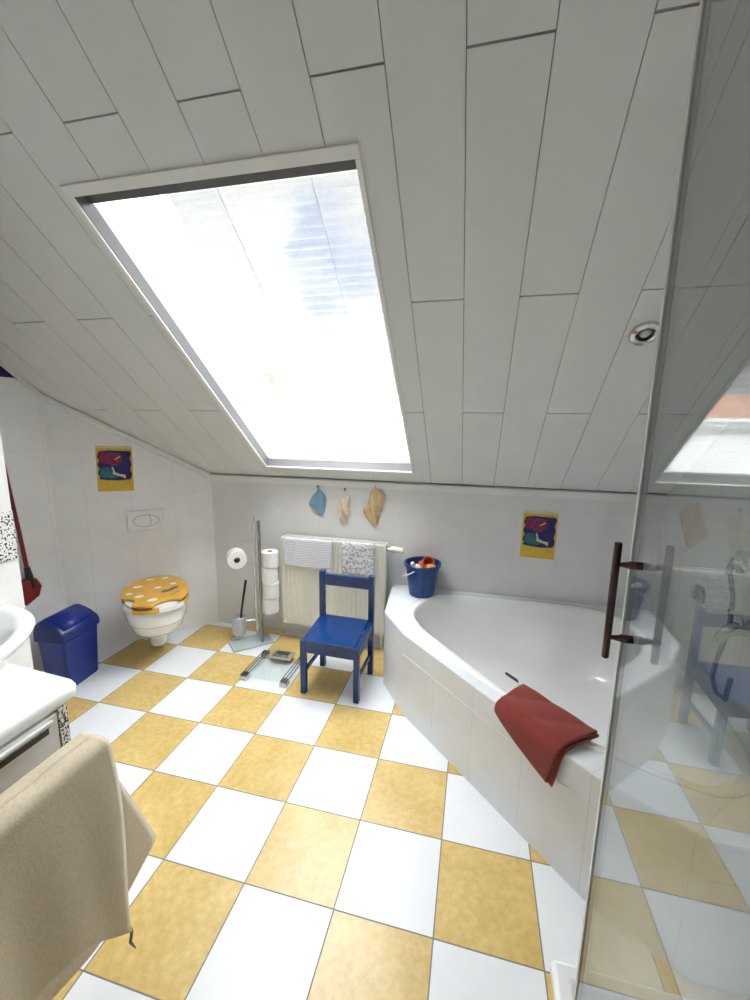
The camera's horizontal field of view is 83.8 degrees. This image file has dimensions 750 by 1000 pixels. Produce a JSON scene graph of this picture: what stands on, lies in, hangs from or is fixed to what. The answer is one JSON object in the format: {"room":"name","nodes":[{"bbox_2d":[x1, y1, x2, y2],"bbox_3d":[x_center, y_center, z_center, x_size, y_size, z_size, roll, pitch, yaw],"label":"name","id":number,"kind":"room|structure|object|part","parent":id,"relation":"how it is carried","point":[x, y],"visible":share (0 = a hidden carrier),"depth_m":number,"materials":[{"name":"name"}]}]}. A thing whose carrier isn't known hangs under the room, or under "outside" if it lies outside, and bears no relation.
{"room":"bathroom","nodes":[
{"label":"bathroom","id":0,"kind":"room"},
{"bbox_2d":[0,432,33,668],"bbox_3d":[-1.675,0.135,0.460,0.080,2.700,2.305,3,10,13],"label":"wall partition","id":1,"kind":"structure","parent":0,"point":[11,591],"depth_m":1.58,"materials":[{"name":"white paint"}]},
{"bbox_2d":[0,511,18,562],"bbox_3d":[-1.567,0.273,0.770,0.007,0.183,1.704,3,10,13],"label":"trim","id":2,"kind":"structure","parent":1,"relation":"attached to","point":[8,543],"depth_m":1.56,"materials":[{"name":"multicoloured tile"}]},
{"bbox_2d":[24,566,35,588],"bbox_3d":[-2.102,0.471,2.545,0.043,0.138,0.048,3,10,13],"label":"socket","id":3,"kind":"object","parent":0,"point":[30,582],"depth_m":2.53,"materials":[{"name":"black plastic"}]},
{"bbox_2d":[0,377,66,670],"bbox_3d":[-2.324,-0.121,1.840,0.100,2.700,1.730,3,10,13],"label":"wall","id":4,"kind":"structure","parent":0,"point":[22,426],"depth_m":2.58,"materials":[{"name":"white tile"}]},
{"bbox_2d":[0,366,16,379],"bbox_3d":[-2.160,-0.861,2.128,0.004,0.418,0.605,3,10,13],"label":"poster","id":5,"kind":"object","parent":4,"relation":"attached to","point":[3,373],"visible":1,"depth_m":2.38,"materials":[{"name":"blue paper"}]},
{"bbox_2d":[0,360,41,397],"bbox_3d":[-2.187,-0.988,1.963,0.014,0.919,1.120,3,10,13],"label":"trim","id":6,"kind":"structure","parent":4,"relation":"attached to","point":[19,378],"depth_m":2.46,"materials":[{"name":"white paint"}]},
{"bbox_2d":[5,464,41,605],"bbox_3d":[-2.108,0.134,2.471,0.060,1.019,0.148,3,10,13],"label":"brush","id":7,"kind":"object","parent":4,"relation":"hanging from","point":[31,587],"visible":0.67,"depth_m":2.51,"materials":[{"name":"red plastic"}]},
{"bbox_3d":[-2.110,0.031,2.432,0.024,0.801,0.081,5,11,21],"label":"handle","id":8,"kind":"part","parent":7,"relation":"part of","materials":[{"name":"red plastic"}]},
{"bbox_2d":[42,394,218,647],"bbox_3d":[-1.693,0.157,3.029,0.970,1.755,0.100,-5,12,-31],"label":"wall","id":9,"kind":"structure","parent":0,"point":[100,558],"depth_m":2.95,"materials":[{"name":"white tile"}]},
{"bbox_2d":[95,446,133,491],"bbox_3d":[-1.772,-0.214,2.848,0.218,0.315,0.004,-5,12,-31],"label":"poster","id":10,"kind":"object","parent":9,"relation":"attached to","point":[114,464],"visible":1,"depth_m":2.85,"materials":[{"name":"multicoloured paper"}]},
{"bbox_2d":[41,395,210,477],"bbox_3d":[-1.654,-0.405,2.880,0.970,0.584,0.014,-5,12,-31],"label":"trim","id":11,"kind":"structure","parent":9,"relation":"attached to","point":[56,404],"depth_m":2.83,"materials":[{"name":"white paint"}]},
{"bbox_2d":[126,508,164,532],"bbox_3d":[-1.638,0.146,2.988,0.238,0.152,0.024,-5,12,-31],"label":"flush plate","id":12,"kind":"object","parent":9,"relation":"attached to","point":[150,519],"visible":1,"depth_m":2.98,"materials":[{"name":"white plastic"}]},
{"bbox_2d":[121,575,188,645],"bbox_3d":[-1.501,0.813,2.883,0.400,0.450,0.552,-5,12,-31],"label":"toilet","id":13,"kind":"object","parent":9,"relation":"attached to","point":[154,607],"visible":1,"depth_m":2.72,"materials":[{"name":"white porcelain"},{"name":"orange-brown wood"},{"name":"white paint"}]},
{"bbox_3d":[-1.489,0.629,2.835,0.372,0.010,0.485,-5,14,-31],"label":"lid","id":14,"kind":"part","parent":13,"relation":"part of","materials":[{"name":"white paint"}]},
{"bbox_3d":[-1.488,0.613,2.830,0.398,0.016,0.505,-5,14,-31],"label":"lid","id":15,"kind":"part","parent":13,"relation":"part of","materials":[{"name":"orange plastic"}]},
{"bbox_3d":[-1.486,0.659,2.836,0.396,0.026,0.502,-5,12,-31],"label":"seat","id":16,"kind":"part","parent":13,"relation":"part of","materials":[{"name":"orange plastic"}]},
{"bbox_3d":[-1.506,0.852,2.898,0.380,0.369,0.533,-5,12,-31],"label":"bowl","id":17,"kind":"part","parent":13,"relation":"part of","materials":[{"name":"white ceramic"}]},
{"bbox_2d":[0,0,749,494],"bbox_3d":[-0.520,-0.746,1.003,4.020,1.998,4.381,3,10,13],"label":"ceiling","id":18,"kind":"structure","parent":0,"point":[520,159],"depth_m":1.28,"materials":[{"name":"white wood"}]},
{"bbox_2d":[59,142,414,473],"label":"window","id":19,"kind":"structure","parent":18,"relation":"attached to","point":[122,228],"depth_m":2.09,"materials":[{"name":"white paint"}]},
{"bbox_2d":[87,159,409,462],"bbox_3d":[-0.398,-0.685,2.112,1.027,1.068,1.356,3,10,13],"label":"blind","id":20,"kind":"object","parent":19,"relation":"attached to","point":[346,165],"visible":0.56,"depth_m":1.43,"materials":[{"name":"metal"}]},
{"bbox_3d":[-0.717,-0.689,2.191,0.003,1.032,1.299,3,10,13],"label":"cord","id":21,"kind":"part","parent":20,"relation":"part of","materials":[{"name":"white"}]},
{"bbox_3d":[-0.543,-1.078,1.399,1.027,0.048,0.051,3,10,13],"label":"head rail","id":22,"kind":"part","parent":20,"relation":"part of","materials":[{"name":"grey metal"}]},
{"bbox_3d":[-0.397,-0.671,2.116,0.003,1.032,1.299,3,10,13],"label":"cord","id":23,"kind":"part","parent":20,"relation":"part of","materials":[{"name":"white"}]},
{"bbox_3d":[-0.248,-0.280,2.846,1.021,0.018,0.016,3,10,13],"label":"rail","id":24,"kind":"part","parent":20,"relation":"part of","materials":[{"name":"white paint"}]},
{"bbox_3d":[-0.066,-0.652,2.038,0.003,1.032,1.299,3,10,13],"label":"cord","id":25,"kind":"part","parent":20,"relation":"part of","materials":[{"name":"white"}]},
{"bbox_3d":[-0.345,-0.975,2.264,1.019,1.105,1.370,3,10,13],"label":"sash","id":26,"kind":"part","parent":19,"relation":"part of","materials":[{"name":"glass"}]},
{"bbox_2d":[628,321,658,345],"bbox_3d":[1.020,-0.628,1.578,0.112,0.076,0.091,3,10,13],"label":"recessed light","id":27,"kind":"object","parent":18,"relation":"in","point":[636,337],"visible":0.92,"depth_m":1.57,"materials":[{"name":"silver metal"}]},
{"bbox_3d":[1.020,-0.628,1.577,0.032,0.025,0.029,3,10,13],"label":"bulb","id":28,"kind":"part","parent":27,"relation":"part of","materials":[{"name":"grey glass"}]},
{"bbox_2d":[41,622,749,999],"bbox_3d":[-0.564,1.438,1.281,4.050,0.120,4.163,3,10,13],"label":"floor","id":29,"kind":"structure","parent":0,"point":[316,844],"depth_m":1.57,"materials":[{"name":"tile"}]},
{"bbox_2d":[0,705,70,793],"bbox_3d":[-1.342,1.086,0.636,0.587,0.775,1.480,3,10,13],"label":"vanity cabinet","id":30,"kind":"object","parent":29,"relation":"on","point":[20,755],"visible":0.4,"depth_m":1.12,"materials":[{"name":"white wood"}]},
{"bbox_3d":[-0.965,0.662,0.900,0.022,0.015,0.545,3,10,13],"label":"handle","id":31,"kind":"part","parent":30,"relation":"part of","materials":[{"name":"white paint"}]},
{"bbox_2d":[0,662,76,746],"bbox_3d":[-1.335,0.675,0.602,0.569,0.046,1.595,3,10,13],"label":"countertop","id":32,"kind":"structure","parent":30,"relation":"on","point":[27,695],"depth_m":1.19,"materials":[{"name":"white stone"}]},
{"bbox_2d":[0,605,34,663],"bbox_3d":[-1.292,0.436,1.189,0.360,0.218,0.720,3,10,13],"label":"washbasin","id":33,"kind":"object","parent":32,"relation":"in","point":[17,624],"visible":1,"depth_m":1.42,"materials":[{"name":"white ceramic"}]},
{"bbox_3d":[-0.883,0.687,0.720,0.262,0.066,0.630,3,10,13],"label":"towel rail","id":34,"kind":"object","parent":30,"relation":"attached to","visible":0},
{"bbox_2d":[0,731,155,999],"bbox_3d":[-0.750,0.925,0.808,0.133,0.610,0.934,3,10,13],"label":"bath towel","id":35,"kind":"object","parent":34,"relation":"hanging from","point":[74,842],"visible":1,"depth_m":0.91,"materials":[{"name":"beige fabric"}]},
{"bbox_2d":[33,604,99,685],"bbox_3d":[-1.883,0.901,2.582,0.202,0.442,0.280,2,10,8],"label":"waste bin","id":36,"kind":"object","parent":29,"relation":"on","point":[66,639],"visible":0.9,"depth_m":2.50,"materials":[{"name":"blue plastic"}]},
{"bbox_2d":[33,604,99,643],"bbox_3d":[-1.881,0.747,2.554,0.202,0.122,0.280,2,10,8],"label":"lid","id":37,"kind":"object","parent":36,"relation":"attached to","point":[67,625],"depth_m":2.49,"materials":[{"name":"blue plastic"}]},
{"bbox_2d":[228,516,277,652],"bbox_3d":[-0.897,0.584,3.024,0.348,0.940,0.252,-4,11,-25],"label":"stand","id":38,"kind":"object","parent":29,"relation":"on","point":[238,626],"visible":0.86,"depth_m":3.04,"materials":[{"name":"silver glass"}]},
{"bbox_2d":[226,548,246,568],"bbox_3d":[-0.994,0.417,2.994,0.132,0.132,0.100,-3,11,-23],"label":"toilet roll","id":39,"kind":"object","parent":38,"relation":"hanging from","point":[233,553],"visible":0.98,"depth_m":2.96,"materials":[{"name":"white paper"}]},
{"bbox_3d":[-1.003,0.927,3.085,0.108,0.140,0.108,3,10,13],"label":"brush bowl","id":40,"kind":"part","parent":38,"relation":"part of","materials":[{"name":"grey glass"}]},
{"bbox_2d":[236,580,246,619],"bbox_3d":[-0.985,0.785,3.061,0.088,0.411,0.071,3,10,13],"label":"toilet brush","id":41,"kind":"object","parent":38,"relation":"in","point":[245,581],"visible":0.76,"depth_m":3.06,"materials":[{"name":"grey metal"}]},
{"bbox_3d":[-0.965,0.727,3.061,0.061,0.297,0.019,-2,11,-18],"label":"handle","id":42,"kind":"part","parent":41,"relation":"part of","materials":[{"name":"black plastic"}]},
{"bbox_3d":[-0.962,0.351,2.990,0.159,0.116,0.127,3,10,13],"label":"roll arm","id":43,"kind":"part","parent":38,"relation":"part of","materials":[{"name":"silver metal"}]},
{"bbox_3d":[-0.911,1.042,3.073,0.293,0.012,0.168,-5,12,-31],"label":"plate","id":44,"kind":"part","parent":38,"relation":"part of","materials":[{"name":"clear glass"}]},
{"bbox_3d":[-0.877,0.571,3.061,0.021,0.926,0.022,3,10,13],"label":"post","id":45,"kind":"part","parent":38,"relation":"part of","materials":[{"name":"silver metal"}]},
{"bbox_3d":[-0.819,0.592,2.990,0.021,0.911,0.022,3,10,13],"label":"post","id":46,"kind":"part","parent":38,"relation":"part of","materials":[{"name":"silver metal"}]},
{"bbox_2d":[262,597,278,613],"bbox_3d":[-0.760,0.756,3.041,0.116,0.112,0.116,0,10,-4],"label":"toilet roll","id":47,"kind":"object","parent":38,"relation":"on","point":[270,606],"visible":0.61,"depth_m":2.99,"materials":[{"name":"white paper"}]},
{"bbox_2d":[263,581,278,598],"bbox_3d":[-0.752,0.644,3.019,0.116,0.112,0.116,0,10,-4],"label":"toilet roll","id":48,"kind":"object","parent":47,"relation":"on","point":[270,591],"visible":0.68,"depth_m":2.97,"materials":[{"name":"white paper"}]},
{"bbox_2d":[261,567,277,583],"bbox_3d":[-0.757,0.530,3.001,0.116,0.112,0.116,0,10,-4],"label":"toilet roll","id":49,"kind":"object","parent":48,"relation":"on","point":[269,576],"visible":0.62,"depth_m":2.95,"materials":[{"name":"white paper"}]},
{"bbox_2d":[261,549,278,568],"bbox_3d":[-0.748,0.418,2.979,0.116,0.112,0.116,0,10,-4],"label":"toilet roll","id":50,"kind":"object","parent":49,"relation":"on","point":[270,560],"visible":1,"depth_m":2.94,"materials":[{"name":"white paper"}]},
{"bbox_2d":[240,649,299,687],"bbox_3d":[-0.658,1.090,2.739,0.324,0.052,0.314,3,10,14],"label":"bathroom scale","id":51,"kind":"object","parent":29,"relation":"on","point":[277,654],"visible":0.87,"depth_m":2.79,"materials":[{"name":"silver glass"}]},
{"bbox_2d":[300,569,374,703],"bbox_3d":[-0.224,0.815,2.563,0.364,0.668,0.334,4,10,15],"label":"chair","id":52,"kind":"object","parent":29,"relation":"on","point":[335,636],"visible":1,"depth_m":2.55,"materials":[{"name":"blue wood"}]},
{"bbox_3d":[-0.424,0.992,2.491,0.034,0.339,0.034,4,10,15],"label":"leg","id":53,"kind":"part","parent":52,"relation":"part of","materials":[{"name":"blue wood"}]},
{"bbox_3d":[-0.344,0.780,2.748,0.034,0.668,0.034,4,10,15],"label":"leg","id":54,"kind":"part","parent":52,"relation":"part of","materials":[{"name":"blue wood"}]},
{"bbox_3d":[-0.228,0.797,2.543,0.302,0.043,0.298,4,10,15],"label":"seat","id":55,"kind":"part","parent":52,"relation":"part of","materials":[{"name":"blue wood"}]},
{"bbox_3d":[-0.180,0.516,2.657,0.296,0.075,0.022,4,10,15],"label":"rail","id":56,"kind":"part","parent":52,"relation":"part of","materials":[{"name":"blue wood"}]},
{"bbox_3d":[-0.106,1.012,2.407,0.034,0.339,0.034,4,10,15],"label":"leg","id":57,"kind":"part","parent":52,"relation":"part of","materials":[{"name":"blue wood"}]},
{"bbox_3d":[-0.025,0.800,2.663,0.034,0.668,0.034,4,10,15],"label":"leg","id":58,"kind":"part","parent":52,"relation":"part of","materials":[{"name":"blue wood"}]},
{"bbox_2d":[383,584,749,996],"bbox_3d":[0.728,1.013,2.054,1.637,0.485,1.634,3,10,13],"label":"bathtub","id":59,"kind":"object","parent":29,"relation":"on","point":[673,875],"visible":0.86,"depth_m":1.69,"materials":[{"name":"white ceramic"}]},
{"bbox_2d":[402,556,441,597],"bbox_3d":[0.310,0.520,2.788,0.256,0.225,0.255,3,10,13],"label":"bucket","id":60,"kind":"object","parent":59,"relation":"on","point":[422,582],"visible":0.86,"depth_m":2.71,"materials":[{"name":"blue plastic"}]},
{"bbox_2d":[411,562,421,567],"bbox_3d":[0.304,0.476,2.739,0.146,0.151,0.053,-2,10,-13],"label":"plastic bottle","id":61,"kind":"object","parent":60,"relation":"in","point":[413,564],"visible":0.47,"depth_m":2.71,"materials":[{"name":"white plastic"}]},
{"bbox_2d":[419,556,434,567],"bbox_3d":[0.344,0.418,2.759,0.085,0.114,0.121,-1,10,-10],"label":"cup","id":62,"kind":"object","parent":60,"relation":"in","point":[427,560],"visible":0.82,"depth_m":2.75,"materials":[{"name":"orange plastic"}]},
{"bbox_2d":[505,672,520,684],"bbox_3d":[0.637,0.799,1.792,0.016,0.018,0.220,-4,11,-24],"label":"towel rail","id":63,"kind":"object","parent":59,"relation":"on","point":[506,673],"visible":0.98,"depth_m":1.85,"materials":[{"name":"silver metal"}]},
{"bbox_2d":[494,684,598,786],"bbox_3d":[0.633,0.900,1.613,0.196,0.184,0.346,-5,12,-28],"label":"towel","id":64,"kind":"object","parent":59,"relation":"on","point":[543,731],"visible":1,"depth_m":1.55,"materials":[{"name":"red fabric"}]},
{"bbox_2d":[550,960,692,999],"bbox_3d":[0.806,1.476,0.717,0.824,0.045,0.912,3,10,13],"label":"shower tray","id":65,"kind":"object","parent":29,"relation":"on","point":[596,986],"visible":0.81,"depth_m":1.17,"materials":[{"name":"white ceramic"}]},
{"bbox_2d":[573,0,711,999],"bbox_3d":[0.399,0.333,0.508,0.069,2.263,0.726,3,10,13],"label":"shower door","id":66,"kind":"structure","parent":65,"relation":"on","point":[633,565],"depth_m":0.77,"materials":[{"name":"clear glass"}]},
{"bbox_3d":[0.443,0.189,0.782,0.013,0.228,0.013,-8,14,-42],"label":"handle","id":67,"kind":"part","parent":66,"relation":"part of","materials":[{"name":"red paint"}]},
{"bbox_2d":[211,473,665,644],"bbox_3d":[0.275,0.473,2.977,3.200,1.210,0.100,3,10,13],"label":"wall","id":68,"kind":"structure","parent":0,"point":[476,538],"depth_m":2.82,"materials":[{"name":"white tile"}]},
{"bbox_2d":[281,534,403,649],"bbox_3d":[-0.238,0.677,3.019,0.887,0.805,0.128,3,10,13],"label":"radiator","id":69,"kind":"object","parent":68,"relation":"attached to","point":[300,586],"visible":0.66,"depth_m":2.97,"materials":[{"name":"beige metal"}]},
{"bbox_2d":[283,536,332,568],"bbox_3d":[-0.476,0.377,2.959,0.368,0.215,0.030,3,10,13],"label":"cloth","id":70,"kind":"object","parent":69,"relation":"hanging from","point":[311,553],"visible":1,"depth_m":2.95,"materials":[{"name":"white fabric"}]},
{"bbox_3d":[-0.305,0.616,2.972,0.754,0.640,0.018,3,10,13],"label":"panel","id":71,"kind":"part","parent":69,"relation":"part of","materials":[{"name":"beige metal"}]},
{"bbox_2d":[281,534,386,547],"bbox_3d":[-0.292,0.288,2.949,0.756,0.017,0.094,3,10,13],"label":"grille","id":72,"kind":"object","parent":69,"relation":"attached to","point":[337,542],"depth_m":2.94,"materials":[{"name":"beige metal"}]},
{"bbox_2d":[342,541,374,575],"bbox_3d":[-0.116,0.406,2.877,0.232,0.234,0.030,3,10,13],"label":"cloth","id":73,"kind":"object","parent":69,"relation":"hanging from","point":[357,557],"visible":0.99,"depth_m":2.87,"materials":[{"name":"grey fabric"}]},
{"bbox_2d":[208,474,667,502],"bbox_3d":[0.230,-0.087,2.826,3.080,0.042,0.022,3,10,13],"label":"trim","id":74,"kind":"structure","parent":68,"relation":"attached to","point":[295,481],"depth_m":2.76,"materials":[{"name":"white paint"}]},
{"bbox_2d":[520,510,558,559],"bbox_3d":[1.055,0.226,2.688,0.214,0.312,0.004,3,10,13],"label":"poster","id":75,"kind":"object","parent":68,"relation":"attached to","point":[539,529],"visible":1,"depth_m":2.69,"materials":[{"name":"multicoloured paper"}]},
{"bbox_2d":[650,399,749,716],"bbox_3d":[1.323,0.161,0.571,0.100,2.700,3.913,3,10,13],"label":"wall","id":76,"kind":"structure","parent":0,"point":[706,517],"depth_m":1.98,"materials":[{"name":"white tile"}]},
{"bbox_2d":[689,585,705,603],"bbox_3d":[1.579,0.464,2.058,0.045,0.092,0.092,3,10,13],"label":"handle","id":77,"kind":"object","parent":76,"relation":"attached to","point":[698,594],"visible":1,"depth_m":2.04,"materials":[{"name":"silver metal"}]},
{"bbox_2d":[709,550,749,701],"bbox_3d":[1.449,0.504,1.703,0.075,0.567,0.331,9,13,37],"label":"shower hose","id":78,"kind":"object","parent":76,"relation":"attached to","point":[740,561],"visible":0.87,"depth_m":1.73,"materials":[{"name":"silver metal"}]},
{"bbox_2d":[728,550,749,573],"bbox_3d":[1.517,0.259,1.750,0.048,0.100,0.100,3,10,13],"label":"shower head","id":79,"kind":"object","parent":78,"relation":"attached to","point":[740,561],"depth_m":1.73,"materials":[{"name":"silver metal"}]},
{"bbox_2d":[711,609,749,646],"bbox_3d":[1.444,0.519,1.669,0.122,0.171,0.093,3,10,13],"label":"mixer","id":80,"kind":"object","parent":76,"relation":"attached to","point":[739,628],"visible":1,"depth_m":1.66,"materials":[{"name":"silver metal"}]},
{"bbox_3d":[1.432,0.545,1.687,0.100,0.114,0.054,7,12,29],"label":"spout","id":81,"kind":"part","parent":80,"relation":"part of","materials":[{"name":"silver metal"}]},
{"bbox_3d":[1.436,0.467,1.660,0.064,0.065,0.024,3,10,13],"label":"lever","id":82,"kind":"part","parent":80,"relation":"part of","materials":[{"name":"silver metal"}]},
{"label":"outside","id":83,"kind":"structure","parent":0,"visible":0},
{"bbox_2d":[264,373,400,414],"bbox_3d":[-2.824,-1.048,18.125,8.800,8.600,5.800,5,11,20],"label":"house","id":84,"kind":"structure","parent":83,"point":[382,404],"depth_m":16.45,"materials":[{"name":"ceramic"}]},
{"bbox_3d":[-0.211,-0.075,2.930,0.020,0.023,0.034,3,10,13],"label":"wall hook","id":85,"kind":"object","parent":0,"visible":0},
{"bbox_2d":[337,490,350,522],"bbox_3d":[-0.227,0.049,2.943,0.099,0.249,0.049,3,10,13],"label":"mitt","id":86,"kind":"object","parent":85,"relation":"hanging from","point":[343,505],"visible":1,"depth_m":2.95,"materials":[{"name":"beige fabric"}]},
{"bbox_3d":[-0.405,-0.099,2.973,0.020,0.023,0.034,3,10,13],"label":"wall hook","id":87,"kind":"object","parent":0,"visible":0},
{"bbox_2d":[309,487,325,514],"bbox_3d":[-0.416,0.006,2.991,0.129,0.214,0.032,3,10,13],"label":"washcloth","id":88,"kind":"object","parent":87,"relation":"hanging from","point":[317,502],"visible":1,"depth_m":2.99,"materials":[{"name":"blue fabric"}]},
{"bbox_3d":[0.003,-0.091,2.875,0.020,0.023,0.034,3,10,13],"label":"wall hook","id":89,"kind":"object","parent":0,"visible":0},
{"bbox_2d":[363,489,385,525],"bbox_3d":[-0.010,0.049,2.890,0.158,0.279,0.050,3,10,13],"label":"washcloth","id":90,"kind":"object","parent":89,"relation":"hanging from","point":[372,510],"visible":1,"depth_m":2.89,"materials":[{"name":"beige fabric"}]}
]}

